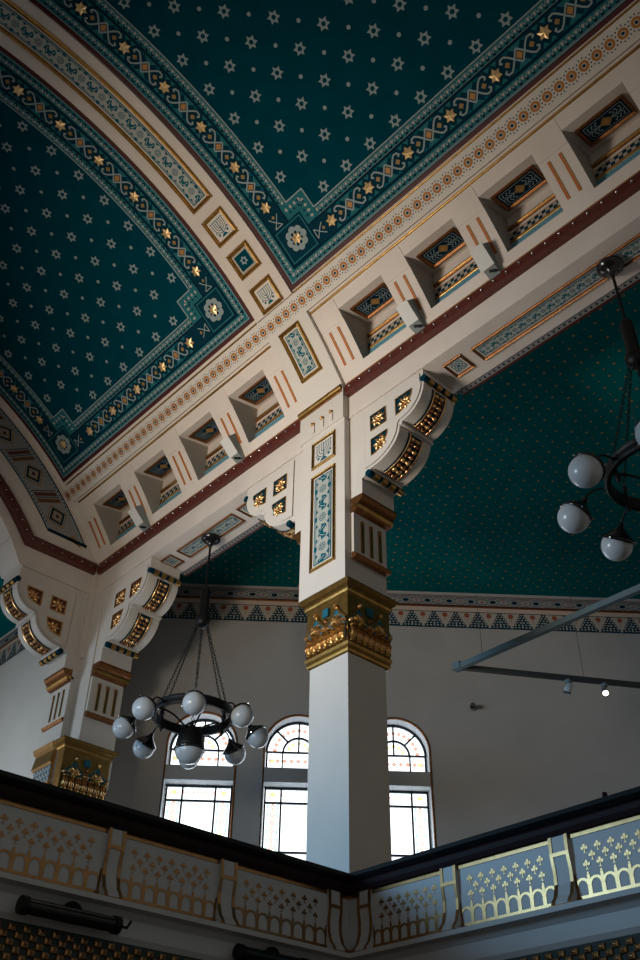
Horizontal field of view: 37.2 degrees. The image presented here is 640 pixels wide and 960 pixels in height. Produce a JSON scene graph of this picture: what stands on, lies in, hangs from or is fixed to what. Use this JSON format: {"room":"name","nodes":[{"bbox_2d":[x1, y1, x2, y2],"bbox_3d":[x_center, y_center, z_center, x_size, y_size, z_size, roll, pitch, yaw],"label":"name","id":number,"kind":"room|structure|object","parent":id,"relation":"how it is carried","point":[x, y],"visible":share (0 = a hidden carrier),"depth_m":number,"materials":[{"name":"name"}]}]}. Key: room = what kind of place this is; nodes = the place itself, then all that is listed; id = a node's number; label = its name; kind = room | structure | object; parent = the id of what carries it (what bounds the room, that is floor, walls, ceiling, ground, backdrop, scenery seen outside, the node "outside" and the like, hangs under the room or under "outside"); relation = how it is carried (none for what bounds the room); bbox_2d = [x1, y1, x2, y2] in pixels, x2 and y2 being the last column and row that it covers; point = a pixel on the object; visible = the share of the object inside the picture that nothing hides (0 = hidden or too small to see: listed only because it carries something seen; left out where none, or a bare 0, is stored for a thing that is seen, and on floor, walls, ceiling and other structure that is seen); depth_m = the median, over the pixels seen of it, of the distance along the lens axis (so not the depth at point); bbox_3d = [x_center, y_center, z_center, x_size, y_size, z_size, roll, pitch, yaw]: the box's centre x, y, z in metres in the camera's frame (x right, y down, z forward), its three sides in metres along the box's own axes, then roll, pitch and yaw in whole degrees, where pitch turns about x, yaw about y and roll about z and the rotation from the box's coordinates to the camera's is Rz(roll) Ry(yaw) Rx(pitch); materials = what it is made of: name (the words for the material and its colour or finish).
{"room":"house of worship","nodes":[
{"label":"house of worship","id":0,"kind":"room"},
{"bbox_2d":[0,627,50,778],"bbox_3d":[-11.251,12.261,26.418,0.300,16.600,12.530,31,-47,-32],"label":"wall","id":1,"kind":"structure","parent":0,"point":[24,696],"depth_m":26.84,"materials":[{"name":"white paint"}]},
{"bbox_2d":[0,628,24,664],"bbox_3d":[-10.625,5.796,30.500,0.024,1.084,10.485,31,-47,-32],"label":"painted frieze","id":2,"kind":"object","parent":1,"relation":"attached to","point":[11,645],"visible":0.29,"depth_m":29.67,"materials":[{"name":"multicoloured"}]},
{"bbox_2d":[0,402,95,593],"bbox_3d":[-12.941,-2.810,23.283,18.010,5.950,0.980,31,-47,-32],"label":"wall","id":3,"kind":"structure","parent":0,"point":[14,554],"depth_m":25.58,"materials":[{"name":"paint"}]},
{"bbox_2d":[0,408,86,547],"bbox_3d":[-10.716,-2.334,24.664,11.668,4.560,0.016,31,-47,-32],"label":"frieze","id":4,"kind":"object","parent":3,"relation":"attached to","point":[43,491],"visible":1,"depth_m":26.27,"materials":[{"name":"grey paint"}]},
{"bbox_2d":[0,474,96,574],"bbox_3d":[-12.555,-2.638,22.608,17.520,3.680,0.172,31,-47,-32],"label":"trim","id":5,"kind":"structure","parent":3,"relation":"attached to","point":[18,516],"depth_m":25.28,"materials":[{"name":"red paint"}]},
{"bbox_2d":[0,279,639,637],"bbox_3d":[-0.054,0.847,25.305,48.846,0.256,21.156,-12,-40,16],"label":"ceiling","id":6,"kind":"structure","parent":0,"point":[513,439],"depth_m":24.45,"materials":[{"name":"teal paint"}]},
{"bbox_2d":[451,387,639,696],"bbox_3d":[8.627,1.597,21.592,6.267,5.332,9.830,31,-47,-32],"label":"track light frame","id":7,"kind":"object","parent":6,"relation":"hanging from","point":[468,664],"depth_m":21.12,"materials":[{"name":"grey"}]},
{"bbox_2d":[0,0,639,507],"bbox_3d":[-4.713,-9.187,15.964,17.279,5.530,24.420,31,-47,-32],"label":"molding","id":8,"kind":"structure","parent":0,"point":[74,504],"depth_m":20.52,"materials":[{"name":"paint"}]},
{"bbox_2d":[0,46,253,482],"bbox_3d":[-9.640,-6.106,21.394,14.518,3.010,8.360,31,-47,-32],"label":"ceiling panel","id":9,"kind":"object","parent":8,"relation":"attached to","point":[110,300],"visible":1,"depth_m":23.13,"materials":[{"name":"teal paint"}]},
{"bbox_2d":[0,0,292,322],"bbox_3d":[-6.337,-8.215,18.580,14.633,3.136,1.210,31,-47,-32],"label":"rib","id":10,"kind":"object","parent":8,"relation":"attached to","point":[28,33],"visible":1,"depth_m":20.92,"materials":[{"name":"paint"}]},
{"bbox_2d":[66,323,256,484],"bbox_3d":[-4.278,-1.737,24.270,0.037,0.038,8.280,31,-47,-32],"label":"trim","id":11,"kind":"structure","parent":8,"relation":"attached to","point":[255,324],"depth_m":23.91,"materials":[{"name":"gold metal"}]},
{"bbox_2d":[29,0,633,290],"bbox_3d":[-1.744,-11.295,14.682,14.581,3.042,12.320,31,-47,-32],"label":"ceiling panel","id":12,"kind":"object","parent":8,"relation":"attached to","point":[313,118],"visible":1,"depth_m":19.18,"materials":[{"name":"teal paint"}]},
{"bbox_2d":[64,2,639,501],"bbox_3d":[1.090,-4.926,19.774,0.388,0.410,24.143,31,-47,-32],"label":"frieze","id":13,"kind":"object","parent":8,"relation":"attached to","point":[624,33],"visible":1,"depth_m":19.47,"materials":[{"name":"white paint"}]},
{"bbox_2d":[293,0,639,292],"bbox_3d":[4.300,-7.387,16.990,0.037,0.038,14.340,31,-47,-32],"label":"trim","id":14,"kind":"structure","parent":8,"relation":"attached to","point":[637,1],"depth_m":18.08,"materials":[{"name":"gold metal"}]},
{"bbox_2d":[74,49,639,592],"bbox_3d":[1.839,-3.338,19.991,2.155,3.050,25.400,31,-47,-32],"label":"wall","id":15,"kind":"structure","parent":0,"point":[621,224],"depth_m":19.09,"materials":[{"name":"paint"}]},
{"bbox_2d":[89,517,105,547],"bbox_3d":[-6.153,1.457,26.265,0.484,0.676,0.310,31,-47,-32],"label":"strip","id":16,"kind":"object","parent":15,"relation":"attached to","point":[94,517],"visible":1,"depth_m":26.25,"materials":[{"name":"orange paint"}]},
{"bbox_2d":[94,484,135,544],"bbox_3d":[-5.472,0.903,25.829,0.918,1.206,1.280,31,-47,-32],"label":"wall niche","id":17,"kind":"object","parent":15,"relation":"attached to","point":[112,509],"visible":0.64,"depth_m":26.26,"materials":[{"name":"grey paint"}]},
{"bbox_2d":[128,486,146,513],"bbox_3d":[-4.825,0.582,25.138,0.484,0.676,0.310,31,-47,-32],"label":"strip","id":18,"kind":"object","parent":15,"relation":"attached to","point":[137,493],"visible":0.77,"depth_m":25.12,"materials":[{"name":"orange paint"}]},
{"bbox_2d":[128,504,150,531],"bbox_3d":[-4.701,0.986,24.961,0.655,0.718,0.300,31,-47,-32],"label":"uplight","id":19,"kind":"object","parent":15,"relation":"attached to","point":[138,515],"visible":0.98,"depth_m":24.86,"materials":[{"name":"grey metal"}]},
{"bbox_2d":[134,450,181,513],"bbox_3d":[-4.130,0.018,24.690,0.918,1.206,1.280,31,-47,-32],"label":"wall niche","id":20,"kind":"object","parent":15,"relation":"attached to","point":[158,482],"visible":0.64,"depth_m":25.11,"materials":[{"name":"grey paint"}]},
{"bbox_2d":[160,554,184,568],"bbox_3d":[-3.801,2.101,24.464,0.460,0.040,0.460,31,-47,-32],"label":"soffit panel","id":21,"kind":"object","parent":15,"relation":"attached to","point":[170,560],"visible":1,"depth_m":24.45,"materials":[{"name":"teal paint"}]},
{"bbox_2d":[78,345,270,502],"bbox_3d":[-3.913,-1.236,24.156,0.046,0.049,8.260,31,-47,-32],"label":"trim","id":22,"kind":"structure","parent":15,"relation":"attached to","point":[269,346],"depth_m":23.80,"materials":[{"name":"gold metal"}]},
{"bbox_2d":[172,451,191,484],"bbox_3d":[-3.482,-0.302,23.998,0.484,0.676,0.310,31,-47,-32],"label":"strip","id":23,"kind":"object","parent":15,"relation":"attached to","point":[179,453],"visible":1,"depth_m":23.99,"materials":[{"name":"orange paint"}]},
{"bbox_2d":[97,419,300,574],"bbox_3d":[-3.254,0.576,23.785,0.172,0.337,8.320,31,-47,-32],"label":"trim","id":24,"kind":"structure","parent":15,"relation":"attached to","point":[293,429],"depth_m":23.38,"materials":[{"name":"red paint"}]},
{"bbox_2d":[179,411,228,479],"bbox_3d":[-2.788,-0.866,23.551,0.918,1.206,1.280,31,-47,-32],"label":"wall niche","id":25,"kind":"object","parent":15,"relation":"attached to","point":[202,445],"visible":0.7,"depth_m":23.97,"materials":[{"name":"grey paint"}]},
{"bbox_2d":[176,513,245,557],"bbox_3d":[-2.717,1.397,23.555,0.440,0.040,2.220,31,-47,-32],"label":"soffit panel","id":26,"kind":"object","parent":15,"relation":"attached to","point":[230,522],"visible":0.94,"depth_m":23.42,"materials":[{"name":"teal paint"}]},
{"bbox_2d":[112,533,268,768],"bbox_3d":[-2.731,3.686,21.780,3.122,5.794,3.122,21,-43,-23],"label":"ring chandelier","id":27,"kind":"object","parent":26,"relation":"hanging from","point":[189,749],"visible":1,"depth_m":20.32,"materials":[{"name":"black metal"}]},
{"bbox_2d":[180,521,264,576],"bbox_3d":[-2.228,1.579,23.835,0.190,0.065,4.000,31,-47,-32],"label":"trim","id":28,"kind":"structure","parent":15,"relation":"attached to","point":[257,526],"depth_m":23.96,"materials":[{"name":"grey"}]},
{"bbox_2d":[220,413,241,443],"bbox_3d":[-2.140,-1.186,22.859,0.484,0.676,0.310,31,-47,-32],"label":"strip","id":29,"kind":"object","parent":15,"relation":"attached to","point":[228,415],"visible":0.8,"depth_m":22.83,"materials":[{"name":"orange paint"}]},
{"bbox_2d":[220,433,244,463],"bbox_3d":[-2.051,-0.760,22.711,0.655,0.718,0.300,31,-47,-32],"label":"uplight","id":30,"kind":"object","parent":15,"relation":"attached to","point":[231,445],"visible":0.96,"depth_m":22.60,"materials":[{"name":"grey metal"}]},
{"bbox_2d":[236,502,252,517],"bbox_3d":[-1.676,0.701,22.660,0.460,0.040,0.460,31,-47,-32],"label":"soffit panel","id":31,"kind":"object","parent":15,"relation":"attached to","point":[243,508],"visible":0.3,"depth_m":22.69,"materials":[{"name":"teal paint"}]},
{"bbox_2d":[228,370,284,442],"bbox_3d":[-1.439,-1.754,22.406,0.918,1.206,1.280,31,-47,-32],"label":"wall niche","id":32,"kind":"object","parent":15,"relation":"attached to","point":[257,408],"visible":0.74,"depth_m":22.81,"materials":[{"name":"grey paint"}]},
{"bbox_2d":[274,370,296,407],"bbox_3d":[-0.791,-2.075,21.714,0.484,0.676,0.310,31,-47,-32],"label":"strip","id":33,"kind":"object","parent":15,"relation":"attached to","point":[282,372],"visible":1,"depth_m":21.70,"materials":[{"name":"orange paint"}]},
{"bbox_2d":[329,326,354,365],"bbox_3d":[0.469,-2.905,20.645,0.484,0.676,0.310,31,-47,-32],"label":"strip","id":34,"kind":"object","parent":15,"relation":"attached to","point":[338,327],"visible":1,"depth_m":20.64,"materials":[{"name":"orange paint"}]},
{"bbox_2d":[338,275,406,358],"bbox_3d":[1.164,-3.469,20.197,0.918,1.206,1.280,31,-47,-32],"label":"wall niche","id":35,"kind":"object","parent":15,"relation":"attached to","point":[371,316],"visible":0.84,"depth_m":20.59,"materials":[{"name":"grey paint"}]},
{"bbox_2d":[394,274,421,309],"bbox_3d":[1.798,-3.780,19.517,0.484,0.676,0.310,31,-47,-32],"label":"strip","id":36,"kind":"object","parent":15,"relation":"attached to","point":[404,276],"visible":0.79,"depth_m":19.49,"materials":[{"name":"orange paint"}]},
{"bbox_2d":[396,299,425,333],"bbox_3d":[1.873,-3.345,19.381,0.655,0.718,0.300,31,-47,-32],"label":"uplight","id":37,"kind":"object","parent":15,"relation":"attached to","point":[408,310],"visible":0.96,"depth_m":19.27,"materials":[{"name":"grey"}]},
{"bbox_2d":[404,218,479,307],"bbox_3d":[2.486,-4.339,19.075,0.918,1.206,1.280,31,-47,-32],"label":"wall niche","id":38,"kind":"object","parent":15,"relation":"attached to","point":[441,263],"visible":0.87,"depth_m":19.45,"materials":[{"name":"grey paint"}]},
{"bbox_2d":[442,354,474,377],"bbox_3d":[2.747,-2.253,18.854,0.470,0.040,0.460,31,-47,-32],"label":"soffit panel","id":39,"kind":"object","parent":15,"relation":"attached to","point":[459,365],"visible":1,"depth_m":18.85,"materials":[{"name":"teal paint"}]},
{"bbox_2d":[466,217,496,253],"bbox_3d":[3.119,-4.651,18.395,0.484,0.676,0.310,31,-47,-32],"label":"strip","id":40,"kind":"object","parent":15,"relation":"attached to","point":[477,218],"visible":0.79,"depth_m":18.37,"materials":[{"name":"orange paint"}]},
{"bbox_2d":[469,243,500,279],"bbox_3d":[3.195,-4.216,18.259,0.655,0.718,0.300,31,-47,-32],"label":"uplight","id":41,"kind":"object","parent":15,"relation":"attached to","point":[482,254],"visible":0.98,"depth_m":18.15,"materials":[{"name":"grey"}]},
{"bbox_2d":[345,170,639,396],"bbox_3d":[5.409,-5.131,16.432,0.172,0.337,14.210,31,-47,-32],"label":"trim","id":42,"kind":"structure","parent":15,"relation":"attached to","point":[630,186],"depth_m":18.04,"materials":[{"name":"brown paint"}]},
{"bbox_2d":[478,154,562,251],"bbox_3d":[3.808,-5.210,17.953,0.918,1.206,1.280,31,-47,-32],"label":"wall niche","id":43,"kind":"object","parent":15,"relation":"attached to","point":[522,201],"visible":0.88,"depth_m":18.30,"materials":[{"name":"grey paint"}]},
{"bbox_2d":[458,272,639,395],"bbox_3d":[6.221,-3.986,16.665,0.190,0.065,9.800,31,-47,-32],"label":"trim","id":44,"kind":"structure","parent":15,"relation":"attached to","point":[627,284],"depth_m":18.17,"materials":[{"name":"grey"}]},
{"bbox_2d":[470,233,639,360],"bbox_3d":[5.157,-3.809,16.849,0.440,0.040,6.100,31,-47,-32],"label":"soffit panel","id":45,"kind":"object","parent":15,"relation":"attached to","point":[629,251],"visible":0.94,"depth_m":17.59,"materials":[{"name":"teal paint"}]},
{"bbox_2d":[557,256,639,560],"bbox_3d":[5.093,-1.541,15.047,3.192,5.794,3.192,31,-47,-32],"label":"ring chandelier","id":46,"kind":"object","parent":45,"relation":"hanging from","point":[586,469],"visible":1,"depth_m":14.27,"materials":[{"name":"black metal"}]},
{"bbox_2d":[547,152,581,199],"bbox_3d":[4.434,-5.517,17.279,0.484,0.676,0.310,31,-47,-32],"label":"strip","id":47,"kind":"object","parent":15,"relation":"attached to","point":[561,156],"visible":1,"depth_m":17.28,"materials":[{"name":"orange paint"}]},
{"bbox_2d":[561,82,639,187],"bbox_3d":[5.129,-6.081,16.832,0.918,1.206,1.280,31,-47,-32],"label":"wall niche","id":48,"kind":"object","parent":15,"relation":"attached to","point":[605,138],"visible":1,"depth_m":17.18,"materials":[{"name":"grey paint"}]},
{"bbox_2d":[105,583,639,847],"bbox_3d":[5.532,10.065,23.245,25.300,16.830,0.550,2,-38,-2],"label":"wall","id":49,"kind":"structure","parent":0,"point":[528,748],"depth_m":25.75,"materials":[{"name":"paint"}]},
{"bbox_2d":[158,711,237,837],"bbox_3d":[-3.111,8.195,24.134,1.875,4.807,0.450,2,-38,-2],"label":"window","id":50,"kind":"structure","parent":49,"relation":"in","point":[204,807],"depth_m":24.42,"materials":[{"name":"stained glass"},{"name":"dark metal"}]},
{"bbox_2d":[259,714,308,859],"bbox_3d":[-0.578,8.290,24.202,1.875,4.807,0.450,2,-38,-2],"label":"window","id":51,"kind":"structure","parent":49,"relation":"in","point":[284,822],"depth_m":24.49,"materials":[{"name":"stained glass"},{"name":"dark metal"}]},
{"bbox_2d":[161,586,639,633],"bbox_3d":[5.114,3.869,27.758,24.156,1.084,0.024,2,-38,-2],"label":"painted frieze","id":52,"kind":"object","parent":49,"relation":"attached to","point":[240,604],"visible":0.56,"depth_m":27.70,"materials":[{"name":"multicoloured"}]},
{"bbox_2d":[387,717,436,859],"bbox_3d":[1.955,8.385,24.271,1.875,4.807,0.450,2,-38,-2],"label":"window","id":53,"kind":"structure","parent":49,"relation":"in","point":[409,810],"depth_m":24.60,"materials":[{"name":"stained glass"},{"name":"dark metal"}]},
{"bbox_2d":[470,703,474,710],"bbox_3d":[4.128,6.117,25.748,0.132,0.166,0.327,-1,-39,3],"label":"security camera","id":54,"kind":"object","parent":49,"relation":"attached to","point":[472,706],"visible":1,"depth_m":25.68,"materials":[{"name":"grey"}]},
{"bbox_3d":[-3.975,6.807,13.223,31.000,0.200,34.600,31,-47,-32],"label":"floor","id":55,"kind":"structure","parent":0,"visible":0},
{"bbox_2d":[31,561,122,799],"bbox_3d":[-6.043,6.615,23.469,1.540,12.500,1.705,31,-47,-32],"label":"pillar","id":56,"kind":"structure","parent":55,"relation":"on","point":[77,754],"depth_m":23.26,"materials":[{"name":"white paint"}]},
{"bbox_2d":[0,565,86,731],"bbox_3d":[-7.289,4.315,24.378,2.346,3.680,1.040,31,-47,-32],"label":"bracket","id":57,"kind":"object","parent":56,"relation":"attached to","point":[47,612],"visible":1,"depth_m":24.57,"materials":[{"name":"white paint"}]},
{"bbox_2d":[84,557,181,725],"bbox_3d":[-4.724,4.072,24.020,1.040,3.680,2.346,31,-47,-32],"label":"bracket","id":58,"kind":"object","parent":56,"relation":"attached to","point":[135,604],"visible":0.99,"depth_m":24.13,"materials":[{"name":"white paint"}]},
{"bbox_2d":[0,871,349,959],"bbox_3d":[-3.211,5.196,10.393,10.003,1.520,0.340,31,-47,-32],"label":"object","id":59,"kind":"structure","parent":55,"relation":"attached to","point":[153,933],"depth_m":11.25,"materials":[{"name":"paint"}]},
{"bbox_2d":[15,895,131,934],"bbox_3d":[-2.797,4.953,10.862,1.436,0.274,0.300,31,-47,-32],"label":"floodlight","id":60,"kind":"object","parent":59,"relation":"attached to","point":[72,913],"visible":1,"depth_m":10.71,"materials":[{"name":"black metal"}]},
{"bbox_2d":[0,769,351,952],"bbox_3d":[-3.196,4.244,11.261,10.160,1.180,0.410,31,-47,-32],"label":"balustrade","id":61,"kind":"object","parent":59,"relation":"on","point":[49,833],"visible":1,"depth_m":12.12,"materials":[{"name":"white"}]},
{"bbox_2d":[232,943,308,959],"bbox_3d":[-0.594,6.251,12.450,1.336,0.274,0.300,31,-47,-32],"label":"floodlight","id":62,"kind":"object","parent":59,"relation":"attached to","point":[240,951],"visible":1,"depth_m":12.15,"materials":[{"name":"black metal"}]},
{"bbox_2d":[269,311,397,872],"bbox_3d":[0.087,2.083,17.996,2.449,12.938,1.515,31,-47,-32],"label":"square pillar","id":63,"kind":"structure","parent":55,"relation":"on","point":[346,603],"depth_m":17.21,"materials":[{"name":"white paint"}]},
{"bbox_2d":[244,452,302,587],"bbox_3d":[-0.653,1.336,20.609,1.040,3.540,2.346,31,-47,-32],"label":"bracket","id":64,"kind":"object","parent":63,"relation":"attached to","point":[276,500],"visible":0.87,"depth_m":20.84,"materials":[{"name":"white paint"}]},
{"bbox_2d":[349,369,457,576],"bbox_3d":[1.613,-0.157,18.686,1.040,3.540,2.346,31,-47,-32],"label":"bracket","id":65,"kind":"object","parent":63,"relation":"attached to","point":[391,439],"visible":1,"depth_m":18.84,"materials":[{"name":"white paint"}]},
{"bbox_2d":[349,886,639,959],"bbox_3d":[4.600,4.570,9.449,0.340,1.520,12.403,31,-47,-32],"label":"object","id":66,"kind":"structure","parent":55,"relation":"attached to","point":[606,926],"depth_m":11.36,"materials":[{"name":"paint"}]},
{"bbox_2d":[347,786,639,952],"bbox_3d":[4.623,3.618,10.316,0.410,1.180,12.560,31,-47,-32],"label":"balustrade","id":67,"kind":"object","parent":66,"relation":"on","point":[589,849],"visible":0.99,"depth_m":12.23,"materials":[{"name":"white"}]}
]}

